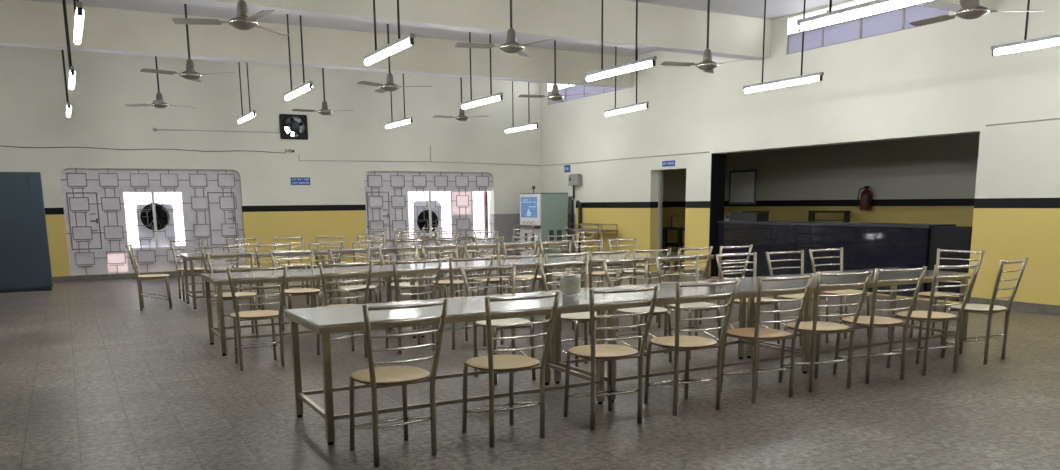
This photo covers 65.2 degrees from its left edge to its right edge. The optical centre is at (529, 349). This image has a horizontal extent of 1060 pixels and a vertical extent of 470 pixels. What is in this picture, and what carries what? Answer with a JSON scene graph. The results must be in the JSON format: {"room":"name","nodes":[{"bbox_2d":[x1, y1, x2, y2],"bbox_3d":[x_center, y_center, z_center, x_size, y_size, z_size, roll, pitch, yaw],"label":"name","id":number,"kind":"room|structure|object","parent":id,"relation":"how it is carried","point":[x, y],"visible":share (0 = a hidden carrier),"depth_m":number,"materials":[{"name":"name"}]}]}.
{"room":"eatery","nodes":[
{"label":"eatery","id":0,"kind":"room"},
{"bbox_2d":[0,45,540,276],"bbox_3d":[-6.299,-3.878,17.761,15.600,4.467,0.260,-6,11,-29],"label":"wall","id":1,"kind":"structure","parent":0,"point":[33,102],"depth_m":17.95,"materials":[{"name":"paint"}]},
{"bbox_2d":[60,168,245,275],"bbox_3d":[-7.724,-2.663,17.182,3.410,2.145,0.191,-6,11,-29],"label":"window","id":2,"kind":"structure","parent":1,"relation":"in","point":[103,208],"depth_m":17.05,"materials":[{"name":"glass"}]},
{"bbox_2d":[140,204,168,229],"bbox_3d":[-7.790,-2.753,17.190,0.550,0.550,0.156,-6,11,-29],"label":"fan","id":3,"kind":"object","parent":2,"relation":"attached to","point":[161,215],"visible":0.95,"depth_m":17.18,"materials":[{"name":"metal"}]},
{"bbox_2d":[52,258,520,281],"bbox_3d":[-6.244,-1.711,18.000,15.019,0.114,0.021,-6,11,-29],"label":"baseboard","id":4,"kind":"structure","parent":1,"relation":"attached to","point":[171,273],"depth_m":16.87,"materials":[{"name":"grey stone"}]},
{"bbox_2d":[279,114,307,139],"bbox_3d":[-5.227,-4.893,18.187,0.590,0.565,0.550,-6,11,-29],"label":"exhaust fan","id":5,"kind":"object","parent":1,"relation":"attached to","point":[297,124],"visible":0.99,"depth_m":18.05,"materials":[{"name":"black paint"}]},
{"bbox_2d":[364,171,492,260],"bbox_3d":[-2.418,-3.231,20.085,3.360,2.145,0.191,-6,11,-29],"label":"window","id":6,"kind":"structure","parent":1,"relation":"in","point":[394,200],"depth_m":19.97,"materials":[{"name":"grey glass"}]},
{"bbox_2d":[417,210,437,232],"bbox_3d":[-2.503,-3.112,20.118,0.550,0.550,0.156,-6,11,-29],"label":"fan","id":7,"kind":"object","parent":6,"relation":"attached to","point":[426,212],"visible":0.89,"depth_m":20.09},
{"bbox_2d":[28,0,844,56],"bbox_3d":[-0.501,-4.387,7.067,15.600,0.150,24.350,-6,11,-29],"label":"ceiling","id":8,"kind":"structure","parent":0,"point":[775,9],"depth_m":13.43,"materials":[{"name":"paint"}]},
{"bbox_2d":[62,0,74,89],"bbox_3d":[-5.758,-4.074,10.274,0.058,1.478,1.450,-6,11,-29],"label":"tube light","id":9,"kind":"object","parent":8,"relation":"hanging from","point":[71,68],"visible":1,"depth_m":10.04,"materials":[{"name":"metal"}]},
{"bbox_2d":[73,0,83,44],"bbox_3d":[-4.014,-3.552,7.226,0.058,1.478,1.450,-6,11,-29],"label":"tube light","id":10,"kind":"object","parent":8,"relation":"hanging from","point":[78,7],"visible":1,"depth_m":7.12,"materials":[{"name":"white"}]},
{"bbox_2d":[125,56,196,107],"bbox_3d":[-6.220,-4.773,13.932,1.128,1.368,1.075,-6,12,-29],"label":"ceiling fan","id":11,"kind":"object","parent":8,"relation":"hanging from","point":[158,103],"visible":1,"depth_m":14.04,"materials":[{"name":"paint"}]},
{"bbox_2d":[140,4,233,82],"bbox_3d":[-4.396,-4.251,10.882,1.075,1.368,1.128,0,10,5],"label":"ceiling fan","id":12,"kind":"object","parent":8,"relation":"hanging from","point":[190,73],"visible":1,"depth_m":10.86,"materials":[{"name":"paint"}]},
{"bbox_2d":[172,0,288,35],"bbox_3d":[-2.626,-3.710,7.727,1.075,1.368,1.127,8,13,40],"label":"ceiling fan","id":13,"kind":"object","parent":8,"relation":"hanging from","point":[242,21],"visible":1,"depth_m":7.79,"materials":[{"name":"grey metal"}]},
{"bbox_2d":[238,62,255,123],"bbox_3d":[-5.179,-4.915,14.988,0.058,1.478,1.450,-6,11,-29],"label":"tube light","id":14,"kind":"object","parent":8,"relation":"hanging from","point":[251,114],"visible":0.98,"depth_m":14.97,"materials":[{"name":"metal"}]},
{"bbox_2d":[284,14,312,100],"bbox_3d":[-3.297,-4.338,11.621,0.058,1.478,1.450,-6,11,-29],"label":"tube light","id":15,"kind":"object","parent":8,"relation":"hanging from","point":[304,87],"visible":1,"depth_m":11.62,"materials":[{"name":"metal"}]},
{"bbox_2d":[291,68,349,115],"bbox_3d":[-3.729,-5.053,15.369,1.075,1.368,1.128,2,10,13],"label":"ceiling fan","id":16,"kind":"object","parent":8,"relation":"hanging from","point":[324,111],"visible":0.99,"depth_m":15.36,"materials":[{"name":"paint"}]},
{"bbox_2d":[364,0,413,65],"bbox_3d":[-1.508,-3.820,8.598,0.058,1.478,1.450,-6,11,-29],"label":"tube light","id":17,"kind":"object","parent":8,"relation":"hanging from","point":[408,40],"visible":1,"depth_m":8.61,"materials":[{"name":"metal"}]},
{"bbox_2d":[357,24,431,92],"bbox_3d":[-1.991,-4.513,12.222,1.075,1.368,1.127,-2,10,-6],"label":"ceiling fan","id":18,"kind":"object","parent":8,"relation":"hanging from","point":[389,86],"visible":1,"depth_m":12.19,"materials":[{"name":"paint"}]},
{"bbox_2d":[461,32,502,108],"bbox_3d":[-0.782,-4.607,12.997,0.058,1.478,1.450,-6,11,-29],"label":"tube light","id":19,"kind":"object","parent":8,"relation":"hanging from","point":[499,96],"visible":0.94,"depth_m":13.04,"materials":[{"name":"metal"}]},
{"bbox_2d":[455,0,554,56],"bbox_3d":[-0.109,-3.982,9.115,1.075,1.368,1.128,6,12,34],"label":"ceiling fan","id":20,"kind":"object","parent":8,"relation":"hanging from","point":[511,46],"visible":1,"depth_m":9.16,"materials":[{"name":"paint"}]},
{"bbox_2d":[505,81,538,132],"bbox_3d":[-0.200,-5.448,17.712,0.058,1.478,1.450,-6,11,-29],"label":"tube light","id":21,"kind":"object","parent":8,"relation":"hanging from","point":[532,125],"visible":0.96,"depth_m":17.75,"materials":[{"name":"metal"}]},
{"bbox_2d":[518,40,586,101],"bbox_3d":[0.515,-4.769,13.520,1.075,1.368,1.128,5,12,30],"label":"ceiling fan","id":22,"kind":"object","parent":8,"relation":"hanging from","point":[555,96],"visible":0.98,"depth_m":13.55,"materials":[{"name":"paint"}]},
{"bbox_2d":[585,0,656,81],"bbox_3d":[1.078,-4.097,10.013,0.058,1.478,1.450,-6,11,-29],"label":"tube light","id":23,"kind":"object","parent":8,"relation":"hanging from","point":[651,61],"visible":1,"depth_m":10.05,"materials":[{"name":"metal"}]},
{"bbox_2d":[604,46,648,115],"bbox_3d":[1.664,-4.869,14.336,0.059,1.478,1.450,-5,11,-23],"label":"tube light","id":24,"kind":"object","parent":8,"relation":"hanging from","point":[643,105],"visible":0.9,"depth_m":14.38,"materials":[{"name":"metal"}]},
{"bbox_2d":[660,0,753,72],"bbox_3d":[2.363,-4.246,10.468,1.075,1.368,1.128,6,12,34],"label":"ceiling fan","id":25,"kind":"object","parent":8,"relation":"hanging from","point":[707,64],"visible":1,"depth_m":10.51,"materials":[{"name":"paint"}]},
{"bbox_2d":[743,0,823,92],"bbox_3d":[3.462,-4.352,11.318,0.058,1.478,1.450,-6,11,-29],"label":"tube light","id":26,"kind":"object","parent":8,"relation":"hanging from","point":[813,77],"visible":0.98,"depth_m":11.38,"materials":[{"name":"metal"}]},
{"bbox_2d":[797,0,929,31],"bbox_3d":[2.838,-3.571,6.941,0.058,1.478,1.450,-6,11,-29],"label":"tube light","id":27,"kind":"object","parent":8,"relation":"hanging from","point":[876,6],"visible":1,"depth_m":7.15,"materials":[{"name":"metal"}]},
{"bbox_2d":[909,0,1043,25],"bbox_3d":[4.199,-3.769,7.667,1.075,1.368,1.128,-2,10,-9],"label":"ceiling fan","id":28,"kind":"object","parent":8,"relation":"hanging from","point":[971,9],"visible":1,"depth_m":7.67,"materials":[{"name":"paint"}]},
{"bbox_2d":[991,0,1059,55],"bbox_3d":[5.415,-3.846,8.350,0.058,1.478,1.450,-6,11,-29],"label":"tube light","id":29,"kind":"object","parent":8,"relation":"hanging from","point":[1053,40],"visible":1,"depth_m":8.74,"materials":[{"name":"metal"}]},
{"bbox_2d":[0,263,1059,469],"bbox_3d":[0.935,0.011,8.546,18.200,0.120,23.800,-6,11,-29],"label":"floor","id":30,"kind":"structure","parent":0,"point":[90,379],"depth_m":6.20,"materials":[{"name":"stone"}]},
{"bbox_2d":[0,172,52,292],"bbox_3d":[-9.381,-2.015,14.321,1.780,2.060,0.512,-6,11,-29],"label":"tall cabinet","id":31,"kind":"object","parent":30,"relation":"on","point":[25,264],"visible":1,"depth_m":14.37,"materials":[{"name":"blue metal"}]},
{"bbox_2d":[125,244,171,310],"bbox_3d":[-5.444,-1.039,11.831,0.547,0.929,0.515,-4,11,-21],"label":"chair","id":32,"kind":"object","parent":30,"relation":"on","point":[139,277],"visible":1,"depth_m":11.78,"materials":[{"name":"metal"}]},
{"bbox_2d":[169,239,205,300],"bbox_3d":[-5.359,-1.264,13.099,0.515,0.929,0.547,-6,12,-30],"label":"chair","id":33,"kind":"object","parent":30,"relation":"on","point":[201,269],"visible":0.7,"depth_m":13.13,"materials":[{"name":"metal"}]},
{"bbox_2d":[200,245,240,311],"bbox_3d":[-4.255,-0.976,11.407,0.515,0.929,0.547,-5,11,-26],"label":"chair","id":34,"kind":"object","parent":30,"relation":"on","point":[238,246],"visible":0.42,"depth_m":11.16,"materials":[{"name":"metal"}]},
{"bbox_2d":[206,252,258,337],"bbox_3d":[-3.296,-0.605,9.260,0.515,0.929,0.547,-5,11,-25],"label":"chair","id":35,"kind":"object","parent":30,"relation":"on","point":[226,296],"visible":0.51,"depth_m":9.31,"materials":[{"name":"metal"}]},
{"bbox_2d":[225,238,263,292],"bbox_3d":[-4.606,-1.337,13.463,0.515,0.929,0.547,-7,12,-31],"label":"chair","id":36,"kind":"object","parent":30,"relation":"on","point":[256,239],"visible":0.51,"depth_m":13.53,"materials":[{"name":"metal"}]},
{"bbox_2d":[226,265,286,370],"bbox_3d":[-2.477,-0.304,7.514,0.515,0.929,0.547,-5,11,-26],"label":"chair","id":37,"kind":"object","parent":30,"relation":"on","point":[238,316],"visible":1,"depth_m":7.38,"materials":[{"name":"metal"}]},
{"bbox_2d":[180,249,333,308],"bbox_3d":[-4.127,-1.103,12.624,2.085,0.750,0.880,-6,11,-29],"label":"steel table","id":38,"kind":"object","parent":30,"relation":"on","point":[190,257],"visible":0.67,"depth_m":12.42,"materials":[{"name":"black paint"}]},
{"bbox_2d":[254,243,291,309],"bbox_3d":[-3.650,-1.043,11.750,0.515,0.929,0.547,-5,11,-25],"label":"chair","id":39,"kind":"object","parent":30,"relation":"on","point":[290,244],"visible":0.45,"depth_m":11.57,"materials":[{"name":"metal"}]},
{"bbox_2d":[272,236,308,288],"bbox_3d":[-3.967,-1.409,13.839,0.515,0.929,0.547,-6,11,-28],"label":"chair","id":40,"kind":"object","parent":30,"relation":"on","point":[301,242],"visible":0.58,"depth_m":13.95,"materials":[{"name":"metal"}]},
{"bbox_2d":[270,250,321,330],"bbox_3d":[-2.678,-0.674,9.613,0.515,0.929,0.547,-6,12,-30],"label":"chair","id":41,"kind":"object","parent":30,"relation":"on","point":[310,291],"visible":0.59,"depth_m":9.63,"materials":[{"name":"metal"}]},
{"bbox_2d":[201,265,417,355],"bbox_3d":[-2.332,-0.460,8.894,2.085,0.750,0.880,-6,11,-29],"label":"steel table","id":42,"kind":"object","parent":30,"relation":"on","point":[216,279],"visible":0.8,"depth_m":8.64,"materials":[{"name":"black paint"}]},
{"bbox_2d":[306,241,343,306],"bbox_3d":[-3.021,-1.109,12.088,0.515,0.929,0.547,-7,12,-31],"label":"chair","id":43,"kind":"object","parent":30,"relation":"on","point":[342,242],"visible":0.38,"depth_m":11.92,"materials":[{"name":"metal"}]},
{"bbox_2d":[317,261,372,356],"bbox_3d":[-1.804,-0.385,7.932,0.515,0.929,0.547,-6,12,-30],"label":"chair","id":44,"kind":"object","parent":30,"relation":"on","point":[370,263],"visible":0.56,"depth_m":7.77,"materials":[{"name":"metal"}]},
{"bbox_2d":[328,248,377,303],"bbox_3d":[-2.086,-0.739,9.947,0.515,0.929,0.547,-6,11,-27],"label":"chair","id":45,"kind":"object","parent":30,"relation":"on","point":[371,287],"visible":0.58,"depth_m":9.97,"materials":[{"name":"metal"}]},
{"bbox_2d":[348,240,384,303],"bbox_3d":[-2.471,-1.165,12.371,0.515,0.929,0.547,-7,12,-31],"label":"chair","id":46,"kind":"object","parent":30,"relation":"on","point":[383,241],"visible":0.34,"depth_m":12.21,"materials":[{"name":"metal"}]},
{"bbox_2d":[321,245,455,299],"bbox_3d":[-2.302,-1.298,13.623,2.085,0.750,0.880,-6,11,-29],"label":"steel table","id":47,"kind":"object","parent":30,"relation":"on","point":[372,250],"visible":0.25,"depth_m":13.44,"materials":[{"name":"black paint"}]},
{"bbox_2d":[349,298,449,466],"bbox_3d":[-0.785,0.163,4.778,0.515,0.929,0.547,-7,12,-32],"label":"chair","id":48,"kind":"object","parent":30,"relation":"on","point":[386,376],"visible":1,"depth_m":4.67,"materials":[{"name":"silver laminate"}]},
{"bbox_2d":[378,246,426,299],"bbox_3d":[-1.537,-0.794,10.229,0.515,0.929,0.547,-6,11,-28],"label":"chair","id":49,"kind":"object","parent":30,"relation":"on","point":[415,247],"visible":0.42,"depth_m":10.28,"materials":[{"name":"metal"}]},
{"bbox_2d":[385,258,441,354],"bbox_3d":[-1.186,-0.445,8.233,0.515,0.929,0.547,-6,12,-29],"label":"chair","id":50,"kind":"object","parent":30,"relation":"on","point":[439,260],"visible":0.65,"depth_m":8.07,"materials":[{"name":"metal"}]},
{"bbox_2d":[369,235,474,265],"bbox_3d":[-2.266,-2.011,17.645,2.085,0.750,0.880,-6,11,-29],"label":"steel table","id":51,"kind":"object","parent":30,"relation":"on","point":[429,238],"visible":0.26,"depth_m":17.42,"materials":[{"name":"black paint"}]},
{"bbox_2d":[421,244,469,298],"bbox_3d":[-1.036,-0.853,10.530,0.515,0.929,0.547,-7,12,-31],"label":"chair","id":52,"kind":"object","parent":30,"relation":"on","point":[440,282],"visible":0.52,"depth_m":10.56,"materials":[{"name":"metal"}]},
{"bbox_2d":[285,291,609,444],"bbox_3d":[-0.547,0.064,5.835,2.085,0.750,0.880,-6,11,-29],"label":"steel table","id":53,"kind":"object","parent":30,"relation":"on","point":[324,321],"visible":0.86,"depth_m":5.56,"materials":[{"name":"silver metal"}]},
{"bbox_2d":[560,274,580,301],"bbox_3d":[0.291,-0.440,5.932,0.154,0.190,0.154,-6,11,-29],"label":"water jug","id":54,"kind":"object","parent":53,"relation":"on","point":[570,284],"visible":1,"depth_m":5.88,"materials":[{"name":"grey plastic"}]},
{"bbox_2d":[430,238,466,297],"bbox_3d":[-1.307,-1.291,13.018,0.515,0.929,0.547,-6,12,-29],"label":"chair","id":55,"kind":"object","parent":30,"relation":"on","point":[437,239],"visible":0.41,"depth_m":12.83,"materials":[{"name":"metal"}]},
{"bbox_2d":[436,256,494,349],"bbox_3d":[-0.692,-0.493,8.479,0.515,0.929,0.547,-7,12,-32],"label":"chair","id":56,"kind":"object","parent":30,"relation":"on","point":[453,328],"visible":0.52,"depth_m":8.32,"materials":[{"name":"metal"}]},
{"bbox_2d":[464,243,509,296],"bbox_3d":[-0.530,-0.906,10.798,0.515,0.929,0.547,-6,11,-27],"label":"chair","id":57,"kind":"object","parent":30,"relation":"on","point":[492,280],"visible":0.44,"depth_m":10.85,"materials":[{"name":"metal"}]},
{"bbox_2d":[394,258,580,336],"bbox_3d":[-0.507,-0.655,9.893,2.085,0.750,0.880,-6,11,-29],"label":"steel table","id":58,"kind":"object","parent":30,"relation":"on","point":[445,265],"visible":0.39,"depth_m":9.64,"materials":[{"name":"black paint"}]},
{"bbox_2d":[461,264,535,384],"bbox_3d":[-0.245,-0.224,6.935,0.515,0.929,0.547,-6,11,-27],"label":"chair","id":59,"kind":"object","parent":30,"relation":"on","point":[508,320],"visible":0.66,"depth_m":6.96,"materials":[{"name":"metal"}]},
{"bbox_2d":[439,241,565,289],"bbox_3d":[-0.478,-1.493,14.621,2.085,0.750,0.880,-6,11,-29],"label":"steel table","id":60,"kind":"object","parent":30,"relation":"on","point":[519,245],"visible":0.22,"depth_m":14.42,"materials":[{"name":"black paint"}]},
{"bbox_2d":[462,291,560,447],"bbox_3d":[-0.146,0.096,5.122,0.515,0.929,0.547,-7,12,-31],"label":"chair","id":61,"kind":"object","parent":30,"relation":"on","point":[502,363],"visible":1,"depth_m":5.02,"materials":[{"name":"metal"}]},
{"bbox_2d":[491,254,541,343],"bbox_3d":[-0.211,-0.548,8.759,0.515,0.929,0.547,-7,12,-31],"label":"chair","id":62,"kind":"object","parent":30,"relation":"on","point":[500,258],"visible":0.46,"depth_m":8.53,"materials":[{"name":"metal"}]},
{"bbox_2d":[502,242,540,292],"bbox_3d":[-0.035,-0.962,11.089,0.515,0.929,0.547,-6,11,-29],"label":"chair","id":63,"kind":"object","parent":30,"relation":"on","point":[533,243],"visible":0.41,"depth_m":11.13,"materials":[{"name":"metal"}]},
{"bbox_2d":[514,193,567,258],"bbox_3d":[0.273,-2.961,20.195,0.935,1.680,1.020,-6,11,-29],"label":"water cooler","id":64,"kind":"object","parent":30,"relation":"on","point":[547,213],"visible":0.8,"depth_m":19.81,"materials":[{"name":"green metal"}]},
{"bbox_2d":[521,197,536,217],"bbox_3d":[-0.027,-3.432,19.979,0.003,0.490,0.800,-6,11,-29],"label":"poster","id":65,"kind":"object","parent":64,"relation":"attached to","point":[528,204],"depth_m":19.97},
{"bbox_2d":[533,252,587,336],"bbox_3d":[0.295,-0.600,9.024,0.515,0.929,0.547,-5,11,-26],"label":"chair","id":66,"kind":"object","parent":30,"relation":"on","point":[547,255],"visible":0.38,"depth_m":8.77,"materials":[{"name":"metal"}]},
{"bbox_2d":[539,261,607,366],"bbox_3d":[0.419,-0.294,7.293,0.515,0.929,0.547,-6,12,-30],"label":"chair","id":67,"kind":"object","parent":30,"relation":"on","point":[584,317],"visible":0.48,"depth_m":7.34,"materials":[{"name":"metal"}]},
{"bbox_2d":[565,223,617,268],"bbox_3d":[1.394,-2.391,18.964,0.450,0.966,1.500,-6,11,-29],"label":"serving stand","id":68,"kind":"object","parent":30,"relation":"on","point":[581,229],"visible":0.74,"depth_m":18.80,"materials":[{"name":"metal"}]},
{"bbox_2d":[573,239,618,286],"bbox_3d":[0.945,-1.058,11.574,0.515,0.929,0.547,-7,12,-32],"label":"chair","id":69,"kind":"object","parent":30,"relation":"on","point":[601,240],"visible":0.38,"depth_m":11.61,"materials":[{"name":"metal"}]},
{"bbox_2d":[572,250,628,334],"bbox_3d":[0.765,-0.658,9.329,0.515,0.929,0.547,-6,11,-27],"label":"chair","id":70,"kind":"object","parent":30,"relation":"on","point":[626,251],"visible":0.38,"depth_m":9.10,"materials":[{"name":"metal"}]},
{"bbox_2d":[564,284,659,429],"bbox_3d":[0.508,0.028,5.469,0.515,0.929,0.547,-5,11,-25],"label":"chair","id":71,"kind":"object","parent":30,"relation":"on","point":[593,352],"visible":1,"depth_m":5.35,"materials":[{"name":"metal"}]},
{"bbox_2d":[607,238,650,285],"bbox_3d":[1.446,-1.119,11.892,0.515,0.929,0.547,-6,11,-28],"label":"chair","id":72,"kind":"object","parent":30,"relation":"on","point":[629,272],"visible":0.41,"depth_m":11.89,"materials":[{"name":"metal"}]},
{"bbox_2d":[548,252,713,322],"bbox_3d":[1.317,-0.851,10.891,2.085,0.750,0.880,-6,11,-29],"label":"steel table","id":73,"kind":"object","parent":30,"relation":"on","point":[657,254],"visible":0.27,"depth_m":10.77,"materials":[{"name":"silver metal"}]},
{"bbox_2d":[602,258,671,362],"bbox_3d":[1.005,-0.360,7.633,0.515,0.929,0.547,-6,11,-29],"label":"chair","id":74,"kind":"object","parent":30,"relation":"on","point":[658,310],"visible":0.56,"depth_m":7.62,"materials":[{"name":"metal"}]},
{"bbox_2d":[619,248,671,330],"bbox_3d":[1.286,-0.711,9.598,0.515,0.929,0.547,-6,11,-26],"label":"chair","id":75,"kind":"object","parent":30,"relation":"on","point":[669,249],"visible":0.37,"depth_m":9.36,"materials":[{"name":"metal"}]},
{"bbox_2d":[662,216,684,267],"bbox_3d":[3.230,-2.468,18.827,0.600,1.128,1.200,-6,11,-29],"label":"table","id":76,"kind":"object","parent":30,"relation":"on","point":[679,243],"visible":0.49,"depth_m":18.68,"materials":[{"name":"metal"}]},
{"bbox_2d":[549,278,814,402],"bbox_3d":[1.277,-0.131,6.833,2.085,0.750,0.880,-6,11,-29],"label":"steel table","id":77,"kind":"object","parent":30,"relation":"on","point":[747,288],"visible":0.74,"depth_m":6.67,"materials":[{"name":"silver metal"}]},
{"bbox_2d":[656,246,712,323],"bbox_3d":[1.820,-0.766,9.876,0.515,0.929,0.547,-6,12,-30],"label":"chair","id":78,"kind":"object","parent":30,"relation":"on","point":[711,247],"visible":0.38,"depth_m":9.65,"materials":[{"name":"metal"}]},
{"bbox_2d":[654,255,720,359],"bbox_3d":[1.529,-0.418,7.929,0.515,0.929,0.547,-5,11,-25],"label":"chair","id":79,"kind":"object","parent":30,"relation":"on","point":[695,304],"visible":0.66,"depth_m":7.98,"materials":[{"name":"metal"}]},
{"bbox_2d":[644,279,739,415],"bbox_3d":[1.105,-0.038,5.807,0.515,0.929,0.547,-5,11,-24],"label":"chair","id":80,"kind":"object","parent":30,"relation":"on","point":[674,343],"visible":1,"depth_m":5.69,"materials":[{"name":"metal"}]},
{"bbox_2d":[701,245,752,322],"bbox_3d":[2.361,-0.820,10.151,0.515,0.929,0.547,-6,11,-29],"label":"chair","id":81,"kind":"object","parent":30,"relation":"on","point":[750,246],"visible":0.46,"depth_m":9.93,"materials":[{"name":"metal"}]},
{"bbox_2d":[716,252,779,345],"bbox_3d":[2.195,-0.489,8.289,0.515,0.929,0.547,-5,11,-25],"label":"chair","id":82,"kind":"object","parent":30,"relation":"on","point":[754,254],"visible":0.52,"depth_m":8.34,"materials":[{"name":"metal"}]},
{"bbox_2d":[721,273,813,402],"bbox_3d":[1.727,-0.105,6.147,0.515,0.929,0.547,-5,11,-26],"label":"chair","id":83,"kind":"object","parent":30,"relation":"on","point":[755,334],"visible":0.98,"depth_m":6.02,"materials":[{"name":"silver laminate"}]},
{"bbox_2d":[766,250,827,345],"bbox_3d":[2.781,-0.547,8.586,0.515,0.929,0.547,-5,11,-25],"label":"chair","id":84,"kind":"object","parent":30,"relation":"on","point":[801,295],"visible":0.48,"depth_m":8.63,"materials":[{"name":"metal"}]},
{"bbox_2d":[778,270,872,391],"bbox_3d":[2.272,-0.163,6.446,0.515,0.929,0.547,-4,11,-20],"label":"chair","id":85,"kind":"object","parent":30,"relation":"on","point":[814,327],"visible":0.98,"depth_m":6.32,"materials":[{"name":"metal"}]},
{"bbox_2d":[809,248,869,339],"bbox_3d":[3.350,-0.617,8.948,0.515,0.929,0.547,-6,11,-28],"label":"chair","id":86,"kind":"object","parent":30,"relation":"on","point":[848,291],"visible":0.55,"depth_m":8.94,"materials":[{"name":"metal"}]},
{"bbox_2d":[716,221,971,301],"bbox_3d":[5.119,-1.595,13.956,0.620,1.072,5.135,-6,11,-29],"label":"counter","id":87,"kind":"object","parent":30,"relation":"on","point":[864,245],"depth_m":13.31,"materials":[{"name":"blue stone"}]},
{"bbox_2d":[729,211,769,220],"bbox_3d":[4.121,-2.514,15.578,0.320,0.190,0.730,-6,11,-29],"label":"box","id":88,"kind":"object","parent":87,"relation":"on","point":[743,215],"visible":0.99,"depth_m":15.38,"materials":[{"name":"metal"}]},
{"bbox_2d":[808,210,850,221],"bbox_3d":[6.062,-2.211,16.907,0.176,1.235,0.950,-6,11,-29],"label":"metal rack","id":89,"kind":"object","parent":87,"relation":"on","point":[846,217],"visible":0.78,"depth_m":16.78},
{"bbox_2d":[717,221,955,227],"bbox_3d":[4.965,-2.148,14.128,0.620,0.041,4.525,-6,11,-29],"label":"countertop","id":90,"kind":"structure","parent":87,"relation":"on","point":[907,225],"depth_m":13.45,"materials":[{"name":"stone"}]},
{"bbox_2d":[746,267,972,371],"bbox_3d":[3.102,-0.327,7.831,2.085,0.750,0.880,-6,11,-29],"label":"steel table","id":91,"kind":"object","parent":30,"relation":"on","point":[928,277],"visible":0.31,"depth_m":7.65,"materials":[{"name":"silver metal"}]},
{"bbox_2d":[833,266,926,383],"bbox_3d":[2.819,-0.220,6.734,0.515,0.929,0.547,-4,11,-21],"label":"chair","id":92,"kind":"object","parent":30,"relation":"on","point":[873,321],"visible":0.95,"depth_m":6.60,"materials":[{"name":"metal"}]},
{"bbox_2d":[886,263,980,375],"bbox_3d":[3.396,-0.275,7.016,0.515,0.929,0.547,-5,11,-24],"label":"chair","id":93,"kind":"object","parent":30,"relation":"on","point":[929,316],"visible":0.97,"depth_m":6.89,"materials":[{"name":"metal"}]},
{"bbox_2d":[909,249,984,343],"bbox_3d":[4.288,-0.560,8.570,0.547,0.929,0.515,-7,12,-31],"label":"chair","id":94,"kind":"object","parent":30,"relation":"on","point":[921,294],"visible":0.41,"depth_m":8.55,"materials":[{"name":"metal"}]},
{"bbox_2d":[941,257,1027,363],"bbox_3d":[4.100,-0.365,7.480,0.515,0.929,0.547,-8,13,-37],"label":"chair","id":95,"kind":"object","parent":30,"relation":"on","point":[990,309],"visible":0.94,"depth_m":7.41,"materials":[{"name":"metal"}]},
{"bbox_2d":[662,169,685,262],"bbox_3d":[3.315,-3.426,19.582,2.850,2.750,0.200,-6,11,-29],"label":"wall","id":96,"kind":"structure","parent":0,"point":[674,181],"depth_m":19.52,"materials":[{"name":"paint"}]},
{"bbox_2d":[541,0,1059,305],"bbox_3d":[6.227,-2.817,11.054,0.330,4.467,23.800,-6,11,-29],"label":"wall","id":97,"kind":"structure","parent":0,"point":[944,78],"depth_m":12.79,"materials":[{"name":"paint"}]},
{"bbox_2d":[0,0,632,88],"bbox_3d":[-4.454,-5.190,14.050,15.020,0.621,0.280,-6,11,-29],"label":"beam","id":98,"kind":"structure","parent":97,"relation":"attached to","point":[23,23],"depth_m":14.03,"materials":[{"name":"beige paint"}]},
{"bbox_2d":[151,0,771,60],"bbox_3d":[-2.516,-4.603,10.623,15.020,0.621,0.280,-6,11,-29],"label":"beam","id":99,"kind":"structure","parent":97,"relation":"attached to","point":[660,27],"depth_m":12.15,"materials":[{"name":"beige paint"}]},
{"bbox_2d":[569,174,581,227],"bbox_3d":[1.072,-3.524,19.848,0.133,1.335,0.470,-6,11,-29],"label":"electrical box","id":100,"kind":"object","parent":97,"relation":"attached to","point":[574,179],"visible":0.94,"depth_m":19.79,"materials":[{"name":"grey metal"}]},
{"bbox_2d":[548,85,621,104],"bbox_3d":[1.295,-6.142,19.217,0.120,0.575,3.280,-6,11,-29],"label":"window","id":101,"kind":"structure","parent":97,"relation":"in","point":[570,90],"depth_m":19.42,"materials":[{"name":"glass"}]},
{"bbox_2d":[657,170,662,269],"bbox_3d":[3.014,-2.650,17.094,0.060,2.085,1.130,-6,11,-29],"label":"door","id":102,"kind":"structure","parent":97,"relation":"in","point":[660,183],"depth_m":17.50,"materials":[{"name":"metal"}]},
{"bbox_2d":[709,154,725,276],"bbox_3d":[3.597,-2.570,15.930,0.348,2.327,0.014,-6,11,-29],"label":"trim","id":103,"kind":"structure","parent":97,"relation":"attached to","point":[718,161],"depth_m":15.87,"materials":[{"name":"black paint"}]},
{"bbox_2d":[787,5,948,53],"bbox_3d":[5.059,-5.001,12.562,0.120,0.575,2.940,-6,11,-29],"label":"window","id":104,"kind":"structure","parent":97,"relation":"in","point":[895,20],"depth_m":12.54,"materials":[{"name":"glass"}]},
{"bbox_2d":[913,0,996,11],"bbox_3d":[-0.588,-4.018,7.214,15.020,0.621,0.280,-6,11,-29],"label":"trim","id":105,"kind":"structure","parent":97,"relation":"attached to","point":[950,5],"depth_m":10.47,"materials":[{"name":"beige paint"}]},
{"bbox_2d":[969,297,1059,314],"bbox_3d":[8.962,0.211,6.278,0.021,0.114,12.020,-6,11,-29],"label":"baseboard","id":106,"kind":"structure","parent":97,"relation":"attached to","point":[1021,306],"depth_m":10.76,"materials":[{"name":"grey stone"}]},
{"bbox_2d":[724,133,979,226],"bbox_3d":[6.972,-2.864,16.201,0.200,2.750,9.750,-6,11,-29],"label":"wall","id":107,"kind":"structure","parent":0,"point":[927,180],"depth_m":16.31,"materials":[{"name":"paint"}]},
{"bbox_2d":[729,169,756,203],"bbox_3d":[4.982,-3.802,19.404,0.031,0.790,0.880,-6,11,-29],"label":"framed board","id":108,"kind":"object","parent":107,"relation":"attached to","point":[742,183],"visible":1,"depth_m":19.38,"materials":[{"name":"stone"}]},
{"bbox_2d":[857,186,871,209],"bbox_3d":[6.623,-2.992,16.369,0.226,0.470,0.267,-6,11,-29],"label":"fire extinguisher","id":109,"kind":"object","parent":107,"relation":"attached to","point":[866,195],"visible":1,"depth_m":16.27,"materials":[{"name":"metal"}]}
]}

